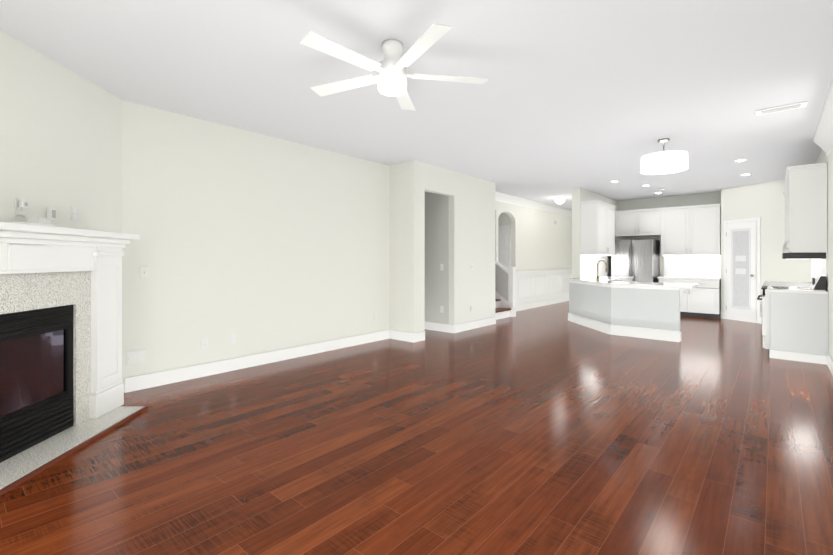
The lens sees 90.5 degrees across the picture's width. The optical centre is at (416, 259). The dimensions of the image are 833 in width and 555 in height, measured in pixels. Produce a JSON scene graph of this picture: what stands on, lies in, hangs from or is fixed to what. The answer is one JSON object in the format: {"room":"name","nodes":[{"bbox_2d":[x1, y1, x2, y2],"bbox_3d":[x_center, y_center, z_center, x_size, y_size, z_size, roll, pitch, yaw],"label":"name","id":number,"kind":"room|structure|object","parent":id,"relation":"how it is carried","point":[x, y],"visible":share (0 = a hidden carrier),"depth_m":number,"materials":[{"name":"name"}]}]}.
{"room":"living room","nodes":[
{"label":"living room","id":0,"kind":"room"},
{"bbox_2d":[0,301,832,554],"bbox_3d":[1.776,1.350,7.231,8.400,0.100,15.300,0,0,41],"label":"floor","id":1,"kind":"structure","parent":0,"point":[551,429],"depth_m":2.73,"materials":[{"name":"brown wood"}]},
{"bbox_2d":[0,221,147,495],"bbox_3d":[-2.554,0.539,2.700,0.507,1.518,1.910,0,0,-2],"label":"fireplace","id":2,"kind":"object","parent":1,"relation":"on","point":[61,389],"visible":1,"depth_m":2.96,"materials":[{"name":"wood"}]},
{"bbox_2d":[13,217,53,225],"bbox_3d":[-2.692,-0.260,2.800,0.413,0.079,0.395,0,0,41],"label":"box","id":3,"kind":"object","parent":2,"relation":"on","point":[39,221],"visible":0.56,"depth_m":2.92,"materials":[{"name":"white"}]},
{"bbox_2d":[495,299,510,319],"bbox_3d":[0.747,0.350,9.825,2.748,1.900,1.103,0,0,41],"label":"stairs","id":4,"kind":"structure","parent":1,"relation":"on","point":[500,313],"depth_m":9.19,"materials":[{"name":"white paint"}]},
{"bbox_2d":[568,284,680,341],"bbox_3d":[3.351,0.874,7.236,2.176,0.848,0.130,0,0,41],"label":"kitchen island","id":5,"kind":"object","parent":1,"relation":"on","point":[628,306],"depth_m":6.96,"materials":[{"name":"paint"},{"name":"white quartz"},{"name":"white paint"}]},
{"bbox_2d":[566,276,697,287],"bbox_3d":[4.381,0.430,8.384,2.430,0.040,3.305,0,0,41],"label":"countertop","id":6,"kind":"structure","parent":5,"relation":"on","point":[621,281],"depth_m":7.35,"materials":[{"name":"white stone"}]},
{"bbox_2d":[596,260,606,280],"bbox_3d":[3.570,0.210,7.981,0.162,0.397,0.211,0,0,41],"label":"faucet","id":7,"kind":"object","parent":6,"relation":"on","point":[597,278],"visible":1,"depth_m":7.99,"materials":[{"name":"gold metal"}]},
{"bbox_2d":[611,239,659,282],"bbox_3d":[5.421,0.410,10.248,0.920,1.771,0.826,0,0,41],"label":"fridge","id":8,"kind":"object","parent":1,"relation":"on","point":[638,260],"visible":0.5,"depth_m":9.93,"materials":[{"name":"grey metal"}]},
{"bbox_2d":[659,279,720,317],"bbox_3d":[6.360,0.873,9.618,1.154,0.848,0.627,0,0,41],"label":"base cabinet","id":9,"kind":"object","parent":1,"relation":"on","point":[704,300],"depth_m":9.23,"materials":[{"name":"white wood"}]},
{"bbox_2d":[657,275,714,278],"bbox_3d":[6.350,0.429,9.614,1.195,0.040,0.645,0,0,41],"label":"countertop","id":10,"kind":"structure","parent":9,"relation":"on","point":[665,276],"depth_m":9.64,"materials":[{"name":"white stone"}]},
{"bbox_2d":[757,274,825,348],"bbox_3d":[5.153,0.753,5.710,0.674,1.087,0.758,0,0,41],"label":"range","id":11,"kind":"object","parent":1,"relation":"on","point":[818,283],"visible":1,"depth_m":5.57,"materials":[{"name":"white metal"}]},
{"bbox_2d":[0,30,832,382],"bbox_3d":[1.713,-0.125,7.204,8.220,2.850,15.063,0,0,41],"label":"wall","id":12,"kind":"structure","parent":0,"point":[254,242],"depth_m":5.07,"materials":[{"name":"paint"}]},
{"bbox_2d":[15,197,24,215],"bbox_3d":[-2.813,-0.375,2.934,0.010,0.120,0.075,0,0,-2],"label":"outlet","id":13,"kind":"object","parent":12,"relation":"attached to","point":[19,211],"visible":0.6,"depth_m":2.92,"materials":[{"name":"white plastic"}]},
{"bbox_2d":[19,200,56,220],"bbox_3d":[-2.800,-0.360,3.063,0.037,0.120,0.306,0,0,-5],"label":"adapter","id":14,"kind":"object","parent":13,"relation":"attached to","point":[52,213],"visible":0.96,"depth_m":3.15,"materials":[{"name":"white plastic"}]},
{"bbox_2d":[71,206,77,220],"bbox_3d":[-2.833,-0.380,3.424,0.010,0.120,0.075,0,0,-2],"label":"outlet","id":15,"kind":"object","parent":12,"relation":"attached to","point":[74,213],"visible":1,"depth_m":3.42,"materials":[{"name":"white plastic"}]},
{"bbox_2d":[126,349,145,364],"bbox_3d":[-2.780,0.970,4.100,0.010,0.130,0.170,0,0,41],"label":"electrical outlet","id":16,"kind":"object","parent":12,"relation":"attached to","point":[136,357],"visible":1,"depth_m":4.09,"materials":[{"name":"white plastic"}]},
{"bbox_2d":[140,266,148,277],"bbox_3d":[-2.731,0.130,4.150,0.017,0.120,0.075,0,0,41],"label":"light switch","id":17,"kind":"object","parent":12,"relation":"attached to","point":[144,271],"visible":1,"depth_m":4.15,"materials":[{"name":"white plastic"}]},
{"bbox_2d":[201,337,207,348],"bbox_3d":[-2.354,0.925,4.591,0.010,0.120,0.075,0,0,41],"label":"electrical outlet","id":18,"kind":"object","parent":12,"relation":"attached to","point":[204,342],"visible":1,"depth_m":4.59,"materials":[{"name":"white plastic"}]},
{"bbox_2d":[230,333,235,343],"bbox_3d":[-2.145,0.925,4.833,0.010,0.120,0.070,0,0,41],"label":"electrical outlet","id":19,"kind":"object","parent":12,"relation":"attached to","point":[232,338],"visible":1,"depth_m":4.83,"materials":[{"name":"white plastic"}]},
{"bbox_2d":[122,79,832,392],"bbox_3d":[1.698,-0.124,7.233,7.920,2.849,14.800,0,0,41],"label":"baseboard","id":20,"kind":"structure","parent":12,"relation":"attached to","point":[536,288],"depth_m":6.26,"materials":[{"name":"white paint"}]},
{"bbox_2d":[498,225,510,268],"bbox_3d":[2.011,0.219,10.660,0.885,2.158,0.105,0,0,41],"label":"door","id":21,"kind":"structure","parent":12,"relation":"in","point":[504,245],"depth_m":10.48,"materials":[{"name":"white paint"}]},
{"bbox_2d":[580,200,615,255],"bbox_3d":[4.071,-0.661,9.252,0.357,1.120,1.240,0,0,41],"label":"upper cabinet","id":22,"kind":"object","parent":12,"relation":"attached to","point":[597,231],"depth_m":8.86,"materials":[{"name":"white wood"}]},
{"bbox_2d":[615,208,662,236],"bbox_3d":[5.622,-0.905,10.435,1.021,0.631,0.357,0,0,41],"label":"upper cabinet","id":23,"kind":"object","parent":12,"relation":"attached to","point":[627,223],"depth_m":10.28,"materials":[{"name":"white wood"}]},
{"bbox_2d":[659,203,720,254],"bbox_3d":[6.425,-0.661,9.739,1.214,1.120,0.357,0,0,41],"label":"upper cabinet","id":24,"kind":"object","parent":12,"relation":"attached to","point":[690,244],"depth_m":9.55,"materials":[{"name":"white wood"}]},
{"bbox_2d":[724,217,760,323],"bbox_3d":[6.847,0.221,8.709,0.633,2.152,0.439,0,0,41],"label":"pantry door","id":25,"kind":"structure","parent":12,"relation":"in","point":[742,265],"depth_m":8.67,"materials":[{"name":"white paint"}]},
{"bbox_2d":[784,178,787,252],"bbox_3d":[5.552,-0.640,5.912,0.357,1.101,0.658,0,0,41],"label":"upper cabinet","id":26,"kind":"object","parent":12,"relation":"attached to","point":[786,179],"depth_m":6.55,"materials":[{"name":"white wood"}]},
{"bbox_2d":[788,162,827,253],"bbox_3d":[5.213,-0.640,5.521,0.357,1.101,0.594,0,0,41],"label":"upper cabinet","id":27,"kind":"object","parent":12,"relation":"attached to","point":[805,191],"depth_m":5.30,"materials":[{"name":"white wood"}]},
{"bbox_2d":[782,253,825,258],"bbox_3d":[5.255,-0.045,5.624,0.408,0.082,0.755,0,0,41],"label":"range hood","id":28,"kind":"object","parent":27,"relation":"attached to","point":[803,255],"visible":1,"depth_m":5.34,"materials":[{"name":"grey metal"}]},
{"bbox_2d":[0,0,832,209],"bbox_3d":[1.776,-1.610,7.231,8.400,0.120,15.300,0,0,41],"label":"ceiling","id":29,"kind":"structure","parent":0,"point":[596,96],"depth_m":3.50,"materials":[{"name":"paint"}]},
{"bbox_2d":[300,24,488,110],"bbox_3d":[-0.207,-1.380,2.956,1.375,0.335,1.335,0,0,41],"label":"ceiling fan","id":30,"kind":"object","parent":29,"relation":"hanging from","point":[390,78],"visible":1,"depth_m":2.89,"materials":[{"name":"white paint"}]},
{"bbox_2d":[554,197,564,203],"bbox_3d":[3.594,-1.469,10.353,0.260,0.158,0.260,0,0,41],"label":"light","id":31,"kind":"object","parent":29,"relation":"attached to","point":[559,200],"visible":1,"depth_m":10.27,"materials":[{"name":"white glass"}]},
{"bbox_2d":[640,138,687,174],"bbox_3d":[3.201,-1.349,5.349,0.534,0.398,0.534,0,0,41],"label":"drum pendant light","id":32,"kind":"object","parent":29,"relation":"hanging from","point":[665,162],"visible":1,"depth_m":5.19,"materials":[{"name":"white fabric"}]},
{"bbox_2d":[755,101,807,115],"bbox_3d":[3.728,-1.541,4.231,0.400,0.014,0.180,0,0,41],"label":"ceiling vent","id":33,"kind":"object","parent":29,"relation":"in","point":[781,108],"visible":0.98,"depth_m":4.21,"materials":[{"name":"white metal"}]},
{"bbox_2d":[495,261,515,316],"bbox_3d":[1.187,-0.125,10.259,2.745,2.849,0.165,0,0,41],"label":"wall","id":34,"kind":"structure","parent":0,"point":[505,287],"depth_m":9.44,"materials":[{"name":"grey paint"}]},
{"bbox_2d":[764,282,811,286],"bbox_3d":[6.115,0.429,6.779,0.640,0.040,2.102,0,0,41],"label":"countertop","id":35,"kind":"structure","parent":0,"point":[788,284],"depth_m":6.76,"materials":[{"name":"white stone"}]},
{"bbox_2d":[769,289,828,364],"bbox_3d":[4.906,0.848,5.321,0.563,0.905,0.150,0,0,41],"label":"wall","id":36,"kind":"structure","parent":0,"point":[800,325],"depth_m":5.26,"materials":[{"name":"white paint"}]}
]}

